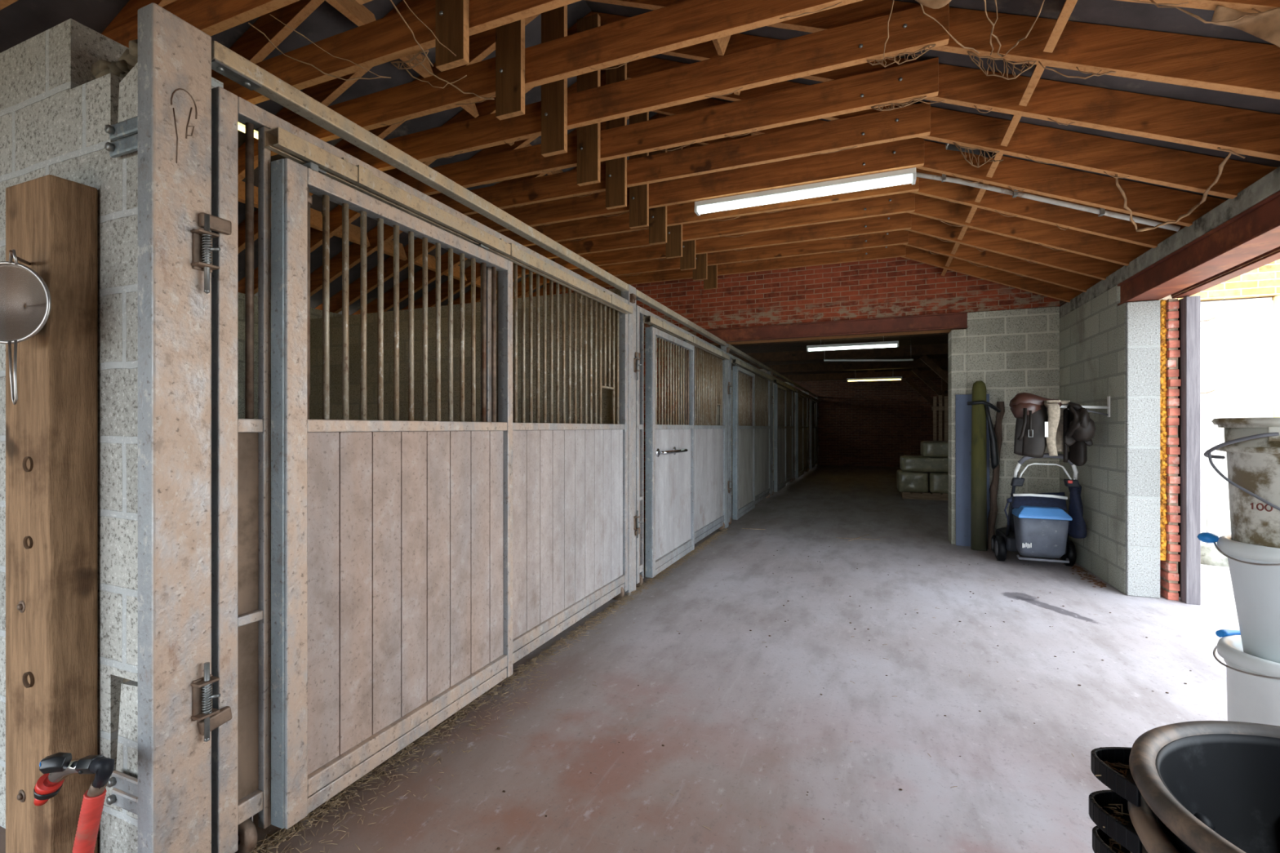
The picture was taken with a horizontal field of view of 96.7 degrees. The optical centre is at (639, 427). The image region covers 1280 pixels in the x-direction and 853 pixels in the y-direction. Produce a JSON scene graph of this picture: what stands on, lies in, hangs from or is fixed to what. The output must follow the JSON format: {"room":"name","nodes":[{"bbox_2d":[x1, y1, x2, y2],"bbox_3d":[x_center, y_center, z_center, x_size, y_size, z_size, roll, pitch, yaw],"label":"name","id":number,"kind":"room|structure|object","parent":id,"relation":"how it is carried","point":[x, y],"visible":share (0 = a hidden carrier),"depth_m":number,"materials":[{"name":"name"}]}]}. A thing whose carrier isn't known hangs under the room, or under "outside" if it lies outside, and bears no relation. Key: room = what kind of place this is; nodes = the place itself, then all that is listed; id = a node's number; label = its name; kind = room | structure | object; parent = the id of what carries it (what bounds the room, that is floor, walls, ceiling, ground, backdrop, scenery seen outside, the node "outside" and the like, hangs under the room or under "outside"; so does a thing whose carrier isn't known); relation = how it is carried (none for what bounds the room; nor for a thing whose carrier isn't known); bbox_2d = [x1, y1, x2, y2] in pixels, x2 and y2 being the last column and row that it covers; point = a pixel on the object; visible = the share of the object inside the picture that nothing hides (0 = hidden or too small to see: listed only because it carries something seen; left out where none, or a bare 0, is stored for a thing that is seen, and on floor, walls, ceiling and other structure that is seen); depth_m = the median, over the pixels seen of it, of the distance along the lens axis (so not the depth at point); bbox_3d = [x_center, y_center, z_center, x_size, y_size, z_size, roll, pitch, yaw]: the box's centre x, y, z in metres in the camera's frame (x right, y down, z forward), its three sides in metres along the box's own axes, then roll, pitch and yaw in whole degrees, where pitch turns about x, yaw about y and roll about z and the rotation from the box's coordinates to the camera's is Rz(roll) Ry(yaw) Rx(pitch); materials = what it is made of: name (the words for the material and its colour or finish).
{"room":"farm building","nodes":[
{"label":"farm building","id":0,"kind":"room"},
{"bbox_2d":[0,248,51,404],"bbox_3d":[-1.719,-0.272,1.560,0.222,0.420,0.064,0,0,4],"label":"strainer","id":1,"kind":"object","parent":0,"point":[18,290],"visible":1,"depth_m":1.56,"materials":[{"name":"metal"}]},
{"bbox_2d":[0,264,46,340],"bbox_3d":[-1.721,-0.340,1.569,0.216,0.217,0.047,0,0,-3],"label":"bowl","id":2,"kind":"object","parent":1,"relation":"on","point":[18,290],"depth_m":1.57,"materials":[{"name":"grey metal"}]},
{"bbox_2d":[0,17,223,852],"bbox_3d":[-3.095,0.040,2.412,3.790,2.620,0.200,0,0,22],"label":"wall","id":3,"kind":"structure","parent":0,"point":[55,113],"depth_m":1.70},
{"bbox_2d":[238,292,342,418],"bbox_3d":[-1.845,0.020,10.788,0.200,2.660,24.600,0,0,22],"label":"wall","id":4,"kind":"structure","parent":0,"point":[314,313],"depth_m":5.56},
{"bbox_2d":[309,288,621,423],"bbox_3d":[-1.867,0.100,5.448,3.780,2.500,0.150,0,0,22],"label":"wall","id":5,"kind":"structure","parent":0,"point":[335,322],"depth_m":5.36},
{"bbox_2d":[0,464,1239,852],"bbox_3d":[1.759,1.410,9.485,8.520,0.120,24.900,0,0,22],"label":"floor","id":6,"kind":"structure","parent":0,"point":[753,747],"depth_m":2.72,"materials":[{"name":"concrete"}]},
{"bbox_2d":[5,174,97,852],"bbox_3d":[-1.753,0.318,1.690,0.250,2.065,0.118,0,0,22],"label":"wooden post","id":7,"kind":"object","parent":6,"relation":"on","point":[51,221],"visible":0.94,"depth_m":1.64,"materials":[{"name":"brown wood"}]},
{"bbox_2d":[33,752,105,806],"bbox_3d":[-1.529,0.938,1.502,0.251,0.175,0.092,0,0,22],"label":"water tap","id":8,"kind":"object","parent":7,"relation":"attached to","point":[55,767],"visible":0.9,"depth_m":1.50,"materials":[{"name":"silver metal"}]},
{"bbox_2d":[71,756,114,852],"bbox_3d":[-1.558,1.101,1.506,0.388,0.488,0.088,0,0,11],"label":"garden hose","id":9,"kind":"object","parent":8,"relation":"attached to","point":[93,800],"visible":1,"depth_m":1.49,"materials":[{"name":"rubber"}]},
{"bbox_2d":[104,2,231,852],"bbox_3d":[-1.366,0.098,1.613,0.318,2.505,0.161,0,0,-13],"label":"post","id":10,"kind":"object","parent":6,"relation":"on","point":[171,795],"visible":0.99,"depth_m":1.60,"materials":[{"name":"wood"}]},
{"bbox_2d":[211,40,628,291],"bbox_3d":[-0.702,-1.117,3.135,0.060,0.067,3.110,0,0,22],"label":"rail","id":11,"kind":"object","parent":10,"relation":"attached to","point":[226,62],"visible":0.87,"depth_m":2.23,"materials":[{"name":"metal"}]},
{"bbox_2d":[211,86,632,852],"bbox_3d":[-0.688,0.165,3.131,0.175,2.370,3.087,0,0,22],"label":"stall front","id":12,"kind":"object","parent":6,"relation":"on","point":[571,481],"visible":0.93,"depth_m":1.84,"materials":[{"name":"wood"}]},
{"bbox_2d":[271,158,512,829],"bbox_3d":[-0.922,0.170,2.389,0.068,2.220,1.239,0,0,22],"label":"sliding door","id":13,"kind":"structure","parent":12,"relation":"attached to","point":[392,540],"depth_m":2.16,"materials":[{"name":"wood"}]},
{"bbox_2d":[295,671,596,852],"bbox_3d":[-0.698,1.345,2.335,0.423,0.008,1.615,0,0,22],"label":"straw","id":14,"kind":"object","parent":6,"relation":"on","point":[534,672],"visible":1,"depth_m":2.23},
{"bbox_2d":[249,528,728,852],"bbox_3d":[0.011,1.335,4.597,0.254,0.029,6.334,0,0,22],"label":"straw","id":15,"kind":"object","parent":6,"relation":"on","point":[334,802],"visible":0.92,"depth_m":2.49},
{"bbox_2d":[621,284,641,595],"bbox_3d":[-0.060,0.098,4.663,0.128,2.505,0.195,0,0,22],"label":"post","id":16,"kind":"object","parent":6,"relation":"on","point":[634,530],"visible":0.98,"depth_m":4.63,"materials":[{"name":"metal"}]},
{"bbox_2d":[635,288,725,346],"bbox_3d":[0.535,-1.117,6.178,0.060,0.067,3.140,0,0,22],"label":"rail","id":17,"kind":"object","parent":16,"relation":"attached to","point":[640,296],"visible":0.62,"depth_m":5.68,"materials":[{"name":"metal"}]},
{"bbox_2d":[635,305,729,586],"bbox_3d":[0.549,0.165,6.174,0.175,2.370,3.117,0,0,22],"label":"stall front","id":18,"kind":"object","parent":6,"relation":"on","point":[709,359],"visible":0.8,"depth_m":6.60,"materials":[{"name":"metal"}]},
{"bbox_2d":[645,320,694,577],"bbox_3d":[0.337,0.170,5.407,0.129,2.220,1.239,0,0,22],"label":"sliding door","id":19,"kind":"structure","parent":18,"relation":"attached to","point":[669,448],"depth_m":5.26,"materials":[{"name":"wood"}]},
{"bbox_2d":[720,342,732,528],"bbox_3d":[1.182,0.106,7.721,0.128,2.488,0.195,0,0,22],"label":"post","id":20,"kind":"object","parent":6,"relation":"on","point":[726,348],"visible":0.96,"depth_m":7.71,"materials":[{"name":"metal"}]},
{"bbox_2d":[728,353,773,524],"bbox_3d":[1.857,0.165,9.393,0.175,2.370,3.467,0,0,22],"label":"screen","id":21,"kind":"object","parent":6,"relation":"on","point":[762,380],"visible":0.7,"depth_m":10.11,"materials":[{"name":"metal"}]},
{"bbox_2d":[732,360,755,519],"bbox_3d":[1.563,0.170,8.508,0.068,2.220,1.307,0,0,22],"label":"sliding door","id":22,"kind":"structure","parent":21,"relation":"attached to","point":[743,380],"depth_m":8.33,"materials":[{"name":"wood"}]},
{"bbox_2d":[766,368,774,497],"bbox_3d":[2.555,0.098,11.102,0.128,2.505,0.195,0,0,22],"label":"post","id":23,"kind":"object","parent":6,"relation":"on","point":[771,372],"visible":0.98,"depth_m":11.08,"materials":[{"name":"metal"}]},
{"bbox_2d":[772,376,795,495],"bbox_3d":[3.193,0.165,12.682,0.175,2.370,3.267,0,0,22],"label":"screen","id":24,"kind":"object","parent":6,"relation":"on","point":[789,389],"visible":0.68,"depth_m":13.62,"materials":[{"name":"metal"}]},
{"bbox_2d":[773,381,786,492],"bbox_3d":[2.937,0.170,11.889,0.068,2.220,1.307,0,0,22],"label":"sliding door","id":25,"kind":"structure","parent":24,"relation":"attached to","point":[780,392],"depth_m":11.76,"materials":[{"name":"wood"}]},
{"bbox_2d":[794,387,809,479],"bbox_3d":[4.519,0.165,15.948,0.175,2.370,3.417,0,0,22],"label":"screen","id":26,"kind":"object","parent":6,"relation":"on","point":[806,396],"visible":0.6,"depth_m":17.02,"materials":[{"name":"metal"}]},
{"bbox_2d":[795,391,804,478],"bbox_3d":[4.235,0.170,15.086,0.068,2.220,1.307,0,0,22],"label":"sliding door","id":27,"kind":"structure","parent":26,"relation":"attached to","point":[799,399],"depth_m":14.99,"materials":[{"name":"wood"}]},
{"bbox_2d":[808,395,818,470],"bbox_3d":[5.809,0.165,19.121,0.175,2.370,3.067,0,0,22],"label":"screen","id":28,"kind":"object","parent":6,"relation":"on","point":[814,399],"visible":0.43,"depth_m":20.27,"materials":[{"name":"metal"}]},
{"bbox_2d":[809,397,815,468],"bbox_3d":[5.577,0.170,18.390,0.068,2.220,1.239,0,0,22],"label":"sliding door","id":29,"kind":"structure","parent":28,"relation":"attached to","point":[812,404],"depth_m":18.33,"materials":[{"name":"wood"}]},
{"bbox_2d":[900,490,948,500],"bbox_3d":[5.680,1.288,10.926,1.200,0.125,0.720,0,0,22],"label":"pallet","id":30,"kind":"object","parent":6,"relation":"on","point":[915,495],"visible":0.37,"depth_m":10.69,"materials":[{"name":"brown wood"}]},
{"bbox_2d":[896,469,928,493],"bbox_3d":[5.292,1.027,11.072,0.530,0.393,0.718,0,0,22],"label":"bale","id":31,"kind":"object","parent":30,"relation":"on","point":[906,482],"visible":0.89,"depth_m":10.76},
{"bbox_2d":[899,455,948,472],"bbox_3d":[5.514,0.688,10.983,0.890,0.284,0.716,0,0,22],"label":"bale","id":32,"kind":"object","parent":31,"relation":"on","point":[907,463],"visible":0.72,"depth_m":10.69},
{"bbox_2d":[920,440,948,457],"bbox_3d":[5.779,0.401,10.877,0.720,0.289,0.713,0,0,22],"label":"bale","id":33,"kind":"object","parent":32,"relation":"on","point":[927,448],"visible":0.59,"depth_m":10.62},
{"bbox_2d":[926,471,948,493],"bbox_3d":[5.878,1.027,10.837,0.705,0.391,0.715,0,0,22],"label":"bale","id":34,"kind":"object","parent":30,"relation":"on","point":[938,482],"visible":0.34,"depth_m":10.59},
{"bbox_2d":[904,377,948,440],"bbox_3d":[8.249,-0.060,16.401,1.121,2.820,0.160,0,0,22],"label":"timber post","id":35,"kind":"object","parent":6,"relation":"on","point":[944,386],"visible":0.38,"depth_m":16.17,"materials":[{"name":"brown wood"}]},
{"bbox_2d":[911,367,948,404],"bbox_3d":[7.120,-0.060,13.622,1.121,2.820,0.160,0,0,22],"label":"timber post","id":36,"kind":"object","parent":6,"relation":"on","point":[915,371],"visible":0.28,"depth_m":13.65,"materials":[{"name":"brown wood"}]},
{"bbox_2d":[920,355,948,383],"bbox_3d":[6.141,-0.060,11.213,1.121,2.820,0.160,0,0,22],"label":"brace","id":37,"kind":"object","parent":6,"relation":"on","point":[924,358],"visible":0.18,"depth_m":11.28,"materials":[{"name":"brown wood"}]},
{"bbox_2d":[932,395,948,440],"bbox_3d":[6.132,0.350,11.400,0.500,2.000,0.060,0,0,22],"label":"gate","id":38,"kind":"object","parent":6,"relation":"on","point":[935,408],"visible":0.24,"depth_m":11.41,"materials":[{"name":"brown wood"}]},
{"bbox_2d":[955,394,989,546],"bbox_3d":[3.782,0.485,6.474,0.335,1.730,0.043,0,0,22],"label":"board","id":39,"kind":"object","parent":6,"relation":"on","point":[962,411],"visible":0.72,"depth_m":6.49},
{"bbox_2d":[970,381,986,551],"bbox_3d":[3.763,0.416,6.319,0.161,1.874,0.218,0,0,22],"label":"wooden pole","id":40,"kind":"object","parent":6,"relation":"on","point":[979,431],"visible":1,"depth_m":6.27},
{"bbox_2d":[967,400,1000,469],"bbox_3d":[3.799,0.078,6.276,0.334,0.755,0.108,0,0,7],"label":"strap","id":41,"kind":"object","parent":40,"relation":"attached to","point":[993,442],"visible":1,"depth_m":6.24,"materials":[{"name":"leather"}]},
{"bbox_2d":[986,401,1004,550],"bbox_3d":[3.956,0.532,6.333,0.217,1.647,0.090,0,0,-16],"label":"wooden stake","id":42,"kind":"object","parent":6,"relation":"on","point":[993,488],"visible":0.86,"depth_m":6.31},
{"bbox_2d":[948,306,1059,544],"bbox_3d":[4.139,0.015,6.522,1.040,2.671,0.300,0,0,22],"label":"wall pier","id":43,"kind":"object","parent":6,"relation":"on","point":[1013,352],"visible":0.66,"depth_m":6.37,"materials":[{"name":"concrete"}]},
{"bbox_2d":[991,453,1079,566],"bbox_3d":[3.935,0.794,5.701,0.650,1.111,0.925,0,0,22],"label":"trolley","id":44,"kind":"object","parent":6,"relation":"on","point":[1037,524],"depth_m":5.37,"materials":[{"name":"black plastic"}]},
{"bbox_2d":[1067,484,1087,538],"bbox_3d":[4.089,0.780,5.339,0.110,0.501,0.219,0,0,7],"label":"cloth","id":45,"kind":"object","parent":44,"relation":"hanging from","point":[1077,529],"visible":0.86,"depth_m":5.28,"materials":[{"name":"blue"}]},
{"bbox_2d":[1213,629,1279,726],"bbox_3d":[2.182,1.044,1.903,0.376,0.612,0.387,0,0,22],"label":"plastic bucket","id":46,"kind":"object","parent":6,"relation":"on","point":[1253,682],"visible":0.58,"depth_m":1.89,"materials":[{"name":"plastic"}]},
{"bbox_2d":[1196,532,1279,663],"bbox_3d":[2.180,0.581,1.898,0.377,0.410,0.368,0,0,7],"label":"plastic bucket","id":47,"kind":"object","parent":46,"relation":"on","point":[1255,570],"visible":0.91,"depth_m":1.89,"materials":[{"name":"plastic"}]},
{"bbox_2d":[1203,417,1279,548],"bbox_3d":[2.183,0.191,1.896,0.397,0.448,0.394,0,0,-34],"label":"plastic bucket","id":48,"kind":"object","parent":47,"relation":"on","point":[1251,446],"visible":0.97,"depth_m":1.88,"materials":[{"name":"plastic"}]},
{"bbox_3d":[1.217,1.148,0.876,0.775,0.404,0.708,0,0,22],"label":"tub","id":49,"kind":"object","parent":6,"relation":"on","visible":0},
{"bbox_3d":[1.217,1.068,0.874,0.785,0.404,0.708,0,0,22],"label":"tub","id":50,"kind":"object","parent":49,"relation":"on","visible":0},
{"bbox_2d":[1088,720,1279,852],"bbox_3d":[1.215,0.908,0.874,0.785,0.564,0.785,0,0,10],"label":"tub","id":51,"kind":"object","parent":50,"relation":"on","point":[1102,842],"depth_m":1.15,"materials":[{"name":"black rubber"}]},
{"bbox_2d":[0,0,1279,315],"bbox_3d":[-0.866,-2.200,2.916,8.640,1.821,10.750,0,0,22],"label":"ceiling","id":52,"kind":"structure","parent":0,"point":[21,20],"depth_m":3.28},
{"bbox_2d":[101,0,372,48],"bbox_3d":[-1.018,-2.097,2.542,8.380,1.916,0.533,0,0,22],"label":"roof truss","id":53,"kind":"object","parent":52,"relation":"attached to","point":[212,17],"visible":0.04,"depth_m":2.77,"materials":[{"name":"wood"}]},
{"bbox_2d":[248,13,391,80],"bbox_3d":[-1.571,-1.854,2.827,0.625,0.157,0.127,0,0,-32],"label":"cobweb","id":54,"kind":"object","parent":53,"relation":"attached to","point":[270,14],"visible":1,"depth_m":2.82},
{"bbox_2d":[211,0,581,104],"bbox_3d":[-0.837,-2.097,2.987,8.380,1.916,0.533,0,0,22],"label":"roof truss","id":55,"kind":"object","parent":52,"relation":"attached to","point":[374,42],"visible":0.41,"depth_m":3.01,"materials":[{"name":"wood"}]},
{"bbox_2d":[391,48,494,99],"bbox_3d":[-1.024,-1.877,3.086,0.570,0.120,0.218,0,0,-36],"label":"cobweb","id":56,"kind":"object","parent":55,"relation":"hanging from","point":[425,51],"visible":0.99,"depth_m":3.00},
{"bbox_2d":[238,0,1279,253],"bbox_3d":[-0.476,-2.097,3.877,8.380,1.916,0.533,0,0,22],"label":"roof truss","id":57,"kind":"object","parent":52,"relation":"attached to","point":[854,33],"visible":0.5,"depth_m":3.04,"materials":[{"name":"wood"}]},
{"bbox_2d":[238,11,1279,294],"bbox_3d":[-0.295,-2.097,4.321,8.380,1.916,0.533,0,0,22],"label":"roof truss","id":58,"kind":"object","parent":52,"relation":"attached to","point":[862,86],"visible":0.62,"depth_m":3.47,"materials":[{"name":"wood"}]},
{"bbox_2d":[1115,146,1245,231],"bbox_3d":[2.991,-1.363,3.190,0.430,0.317,0.672,0,0,22],"label":"cobweb","id":59,"kind":"object","parent":58,"relation":"hanging from","point":[1221,165],"visible":1,"depth_m":3.36},
{"bbox_2d":[238,0,1279,208],"bbox_3d":[-0.657,-2.097,3.432,8.380,1.916,0.533,0,0,22],"label":"roof truss","id":60,"kind":"object","parent":52,"relation":"attached to","point":[514,68],"visible":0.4,"depth_m":3.14,"materials":[{"name":"wood"}]},
{"bbox_2d":[866,0,935,66],"bbox_3d":[1.266,-1.958,2.745,0.323,0.160,0.462,0,0,22],"label":"cobweb","id":61,"kind":"object","parent":60,"relation":"hanging from","point":[933,45],"visible":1,"depth_m":2.91},
{"bbox_2d":[915,0,1002,57],"bbox_3d":[1.509,-1.927,2.611,0.674,0.208,0.248,0,0,-31],"label":"cobweb","id":62,"kind":"object","parent":60,"relation":"hanging from","point":[935,4],"visible":1,"depth_m":2.56},
{"bbox_2d":[967,0,1115,79],"bbox_3d":[1.836,-1.806,2.530,0.604,0.334,0.492,0,0,22],"label":"cobweb","id":63,"kind":"object","parent":60,"relation":"hanging from","point":[990,58],"visible":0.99,"depth_m":2.77},
{"bbox_2d":[1149,0,1279,47],"bbox_3d":[2.180,-1.511,2.149,0.423,0.315,0.083,0,0,26],"label":"cobweb","id":64,"kind":"object","parent":60,"relation":"attached to","point":[1264,25],"visible":1,"depth_m":2.11},
{"bbox_2d":[351,112,1185,315],"bbox_3d":[0.247,-2.097,5.655,8.380,1.916,0.533,0,0,22],"label":"roof truss","id":65,"kind":"object","parent":52,"relation":"attached to","point":[661,217],"visible":0.26,"depth_m":4.81,"materials":[{"name":"wood"}]},
{"bbox_2d":[315,97,1226,313],"bbox_3d":[0.066,-2.097,5.211,8.380,1.916,0.533,0,0,22],"label":"roof truss","id":66,"kind":"object","parent":52,"relation":"attached to","point":[1148,201],"visible":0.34,"depth_m":4.40,"materials":[{"name":"wood"}]},
{"bbox_2d":[694,167,915,215],"bbox_3d":[1.275,-1.890,4.587,1.710,0.090,0.104,0,0,22],"label":"lamp","id":67,"kind":"object","parent":66,"relation":"attached to","point":[903,176],"visible":1,"depth_m":4.53,"materials":[{"name":"white plastic"}]},
{"bbox_2d":[915,172,1180,231],"bbox_3d":[2.797,-1.604,4.001,1.561,0.644,0.048,0,0,22],"label":"conduit","id":68,"kind":"object","parent":66,"relation":"attached to","point":[1101,211],"visible":0.93,"depth_m":3.97,"materials":[{"name":"metal"}]},
{"bbox_2d":[400,142,1151,310],"bbox_3d":[0.427,-2.097,6.100,8.380,1.916,0.533,0,0,22],"label":"roof truss","id":69,"kind":"object","parent":52,"relation":"attached to","point":[1121,252],"visible":0.32,"depth_m":5.22,"materials":[{"name":"wood"}]},
{"bbox_2d":[380,0,1262,277],"bbox_3d":[1.113,-1.729,4.605,4.398,0.536,3.902,0,0,22],"label":"cobweb wisps","id":70,"kind":"object","parent":69,"relation":"on","point":[1148,2],"visible":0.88,"depth_m":3.70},
{"bbox_2d":[446,169,1124,305],"bbox_3d":[0.608,-2.097,6.545,8.380,1.916,0.533,0,0,22],"label":"roof truss","id":71,"kind":"object","parent":52,"relation":"attached to","point":[1078,264],"visible":0.26,"depth_m":5.66,"materials":[{"name":"wood"}]},
{"bbox_2d":[310,56,1277,296],"bbox_3d":[-0.115,-2.097,4.766,8.380,1.916,0.533,0,0,22],"label":"roof truss","id":72,"kind":"object","parent":52,"relation":"attached to","point":[1170,167],"visible":0.55,"depth_m":3.93,"materials":[{"name":"wood"}]},
{"bbox_2d":[946,142,995,158],"bbox_3d":[2.297,-1.935,3.924,0.328,0.201,0.084,0,0,22],"label":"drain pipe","id":73,"kind":"object","parent":72,"relation":"on","point":[948,146],"visible":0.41,"depth_m":3.92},
{"bbox_2d":[953,142,1003,167],"bbox_3d":[2.233,-1.778,3.798,0.285,0.194,0.285,0,0,22],"label":"cobweb","id":74,"kind":"object","parent":73,"relation":"hanging from","point":[954,143],"visible":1,"depth_m":3.68},
{"bbox_2d":[496,230,1101,300],"bbox_3d":[0.789,-2.097,6.990,8.380,1.916,0.533,0,0,22],"label":"roof truss","id":75,"kind":"object","parent":52,"relation":"attached to","point":[1042,273],"visible":0.36,"depth_m":6.13,"materials":[{"name":"wood"}]},
{"bbox_2d":[533,244,1083,302],"bbox_3d":[0.969,-2.097,7.434,8.380,1.916,0.533,0,0,22],"label":"roof truss","id":76,"kind":"object","parent":52,"relation":"attached to","point":[1006,278],"visible":0.2,"depth_m":6.57,"materials":[{"name":"brown wood"}]},
{"bbox_2d":[559,257,1059,522],"bbox_3d":[1.114,-0.853,7.751,7.570,4.406,0.300,0,0,22],"label":"wall","id":77,"kind":"structure","parent":0,"point":[896,286],"depth_m":7.11,"materials":[{"name":"red brick"}]},
{"bbox_2d":[702,311,967,343],"bbox_3d":[2.305,-1.234,7.121,3.130,0.178,0.090,0,0,22],"label":"beam","id":78,"kind":"structure","parent":77,"relation":"attached to","point":[950,321],"depth_m":7.01,"materials":[{"name":"red metal"}]},
{"bbox_2d":[711,328,959,345],"bbox_3d":[2.368,-1.234,7.276,3.130,0.174,0.235,0,0,22],"label":"trim","id":79,"kind":"structure","parent":77,"relation":"attached to","point":[938,331],"depth_m":7.24,"materials":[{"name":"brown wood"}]},
{"bbox_2d":[719,335,948,375],"bbox_3d":[4.158,-1.810,14.313,8.270,0.080,14.150,0,0,22],"label":"ceiling","id":80,"kind":"structure","parent":0,"point":[933,340],"depth_m":12.92,"materials":[{"name":"brown wood"}]},
{"bbox_2d":[714,332,949,347],"bbox_3d":[2.226,-1.610,9.943,7.940,0.320,0.200,0,0,22],"label":"tie beam","id":81,"kind":"structure","parent":80,"relation":"attached to","point":[946,334],"depth_m":9.41,"materials":[{"name":"brown wood"}]},
{"bbox_2d":[731,341,948,364],"bbox_3d":[3.224,-1.610,12.398,7.940,0.320,0.200,0,0,22],"label":"tie beam","id":82,"kind":"structure","parent":80,"relation":"attached to","point":[938,348],"depth_m":11.82,"materials":[{"name":"brown wood"}]},
{"bbox_2d":[731,357,948,373],"bbox_3d":[4.202,-1.610,14.807,7.940,0.320,0.200,0,0,22],"label":"tie beam","id":83,"kind":"structure","parent":80,"relation":"attached to","point":[941,362],"depth_m":14.23,"materials":[{"name":"brown wood"}]},
{"bbox_2d":[806,336,898,351],"bbox_3d":[3.319,-1.502,8.927,1.350,0.545,0.104,0,0,22],"label":"lamp","id":84,"kind":"object","parent":80,"relation":"hanging from","point":[883,344],"visible":0.94,"depth_m":8.88,"materials":[{"name":"white plastic"}]},
{"bbox_2d":[772,369,948,382],"bbox_3d":[5.331,-1.610,17.587,7.940,0.320,0.200,0,0,22],"label":"tie beam","id":85,"kind":"structure","parent":80,"relation":"attached to","point":[871,373],"depth_m":17.03,"materials":[{"name":"brown wood"}]},
{"bbox_2d":[793,377,941,466],"bbox_3d":[6.857,-0.210,20.691,8.470,3.120,0.300,0,0,22],"label":"wall","id":86,"kind":"structure","parent":0,"point":[874,423],"depth_m":20.00,"materials":[{"name":"brick"}]},
{"bbox_2d":[1059,284,1125,594],"bbox_3d":[4.392,0.080,5.496,0.200,2.540,2.010,0,0,22],"label":"wall","id":87,"kind":"structure","parent":0,"point":[1092,335],"depth_m":5.06,"materials":[{"name":"concrete"}]},
{"bbox_2d":[1059,395,1110,417],"bbox_3d":[3.703,-0.180,5.026,0.719,0.180,0.040,0,0,22],"label":"rack","id":88,"kind":"object","parent":87,"relation":"attached to","point":[1108,406],"visible":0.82,"depth_m":4.91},
{"bbox_2d":[1008,392,1062,457],"bbox_3d":[3.528,-0.027,5.081,0.397,0.579,0.381,0,0,22],"label":"saddle","id":89,"kind":"object","parent":88,"relation":"on","point":[1029,410],"visible":0.94,"depth_m":4.99,"materials":[{"name":"leather"}]},
{"bbox_2d":[1044,400,1070,456],"bbox_3d":[3.682,0.001,5.018,0.245,0.485,0.337,0,0,22],"label":"girth","id":90,"kind":"object","parent":88,"relation":"hanging from","point":[1054,440],"visible":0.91,"depth_m":4.90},
{"bbox_2d":[1062,401,1095,466],"bbox_3d":[3.812,0.056,4.959,0.211,0.568,0.367,0,0,22],"label":"saddle","id":91,"kind":"object","parent":88,"relation":"hanging from","point":[1078,428],"visible":1,"depth_m":4.93,"materials":[{"name":"leather"}]},
{"bbox_2d":[1125,300,1159,598],"bbox_3d":[4.014,0.171,4.542,0.211,2.358,0.038,0,0,22],"label":"wall","id":92,"kind":"structure","parent":87,"relation":"attached to","point":[1142,317],"depth_m":4.53,"materials":[{"name":"concrete"}]},
{"bbox_2d":[1059,166,1279,318],"bbox_3d":[3.507,-1.255,3.054,0.400,0.120,7.200,0,0,22],"label":"beam","id":93,"kind":"structure","parent":87,"relation":"on","point":[1268,184],"depth_m":3.67,"materials":[{"name":"concrete"}]},
{"bbox_2d":[1117,190,1279,306],"bbox_3d":[3.074,-1.104,2.227,0.220,0.178,5.340,0,0,22],"label":"beam","id":94,"kind":"structure","parent":87,"relation":"attached to","point":[1254,232],"depth_m":3.50,"materials":[{"name":"red metal"}]},
{"bbox_2d":[1170,246,1279,298],"bbox_3d":[3.248,-1.104,2.064,0.095,0.178,5.170,0,0,22],"label":"trim","id":95,"kind":"structure","parent":87,"relation":"attached to","point":[1266,258],"depth_m":3.77,"materials":[{"name":"red metal"}]},
{"bbox_2d":[1158,294,1181,600],"bbox_3d":[4.581,0.020,5.359,0.146,2.660,2.021,0,0,22],"label":"wall","id":96,"kind":"structure","parent":0,"point":[1173,304],"depth_m":4.45,"materials":[{"name":"brick"}]},
{"bbox_2d":[1160,299,1168,560],"bbox_3d":[4.175,0.016,4.592,0.061,2.067,0.248,0,0,22],"label":"trim","id":97,"kind":"structure","parent":96,"relation":"attached to","point":[1163,415],"depth_m":4.49,"materials":[{"name":"yellow"}]},
{"bbox_2d":[1177,299,1180,597],"bbox_3d":[4.296,0.163,4.543,0.060,2.335,0.248,0,0,22],"label":"trim","id":98,"kind":"structure","parent":96,"relation":"attached to","point":[1179,300],"depth_m":4.46,"materials":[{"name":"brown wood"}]},
{"bbox_2d":[1180,295,1200,604],"bbox_3d":[4.240,0.172,4.381,0.086,2.355,0.090,0,0,22],"label":"trim","id":99,"kind":"structure","parent":96,"relation":"attached to","point":[1190,306],"depth_m":4.35,"materials":[{"name":"grey wood"}]},
{"bbox_2d":[1200,564,1239,626],"bbox_3d":[5.566,1.419,-1.344,6.675,0.109,13.700,0,0,22],"label":"yard","id":100,"kind":"structure","parent":0,"point":[1217,596],"depth_m":4.72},
{"bbox_2d":[1200,544,1228,566],"bbox_3d":[5.778,1.275,5.748,0.340,0.180,0.340,0,0,22],"label":"guard stone","id":101,"kind":"object","parent":100,"relation":"on","point":[1210,555],"visible":0.49,"depth_m":5.65,"materials":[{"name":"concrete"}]},
{"bbox_2d":[1175,253,1279,302],"bbox_3d":[7.957,-0.440,5.240,6.200,3.620,0.300,0,0,22],"label":"wall","id":102,"kind":"structure","parent":0,"point":[1263,282],"depth_m":5.79,"materials":[{"name":"yellow brick"}]},
{"bbox_2d":[1200,297,1271,545],"bbox_3d":[5.727,0.025,6.040,1.455,2.690,0.137,0,0,22],"label":"door","id":103,"kind":"structure","parent":102,"relation":"in","point":[1236,335],"depth_m":5.89,"materials":[{"name":"white paint"}]},
{"bbox_2d":[1272,295,1279,417],"bbox_3d":[6.447,0.022,5.692,0.130,2.685,0.080,0,0,22],"label":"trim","id":104,"kind":"structure","parent":102,"relation":"attached to","point":[1276,300],"depth_m":5.71,"materials":[{"name":"white"}]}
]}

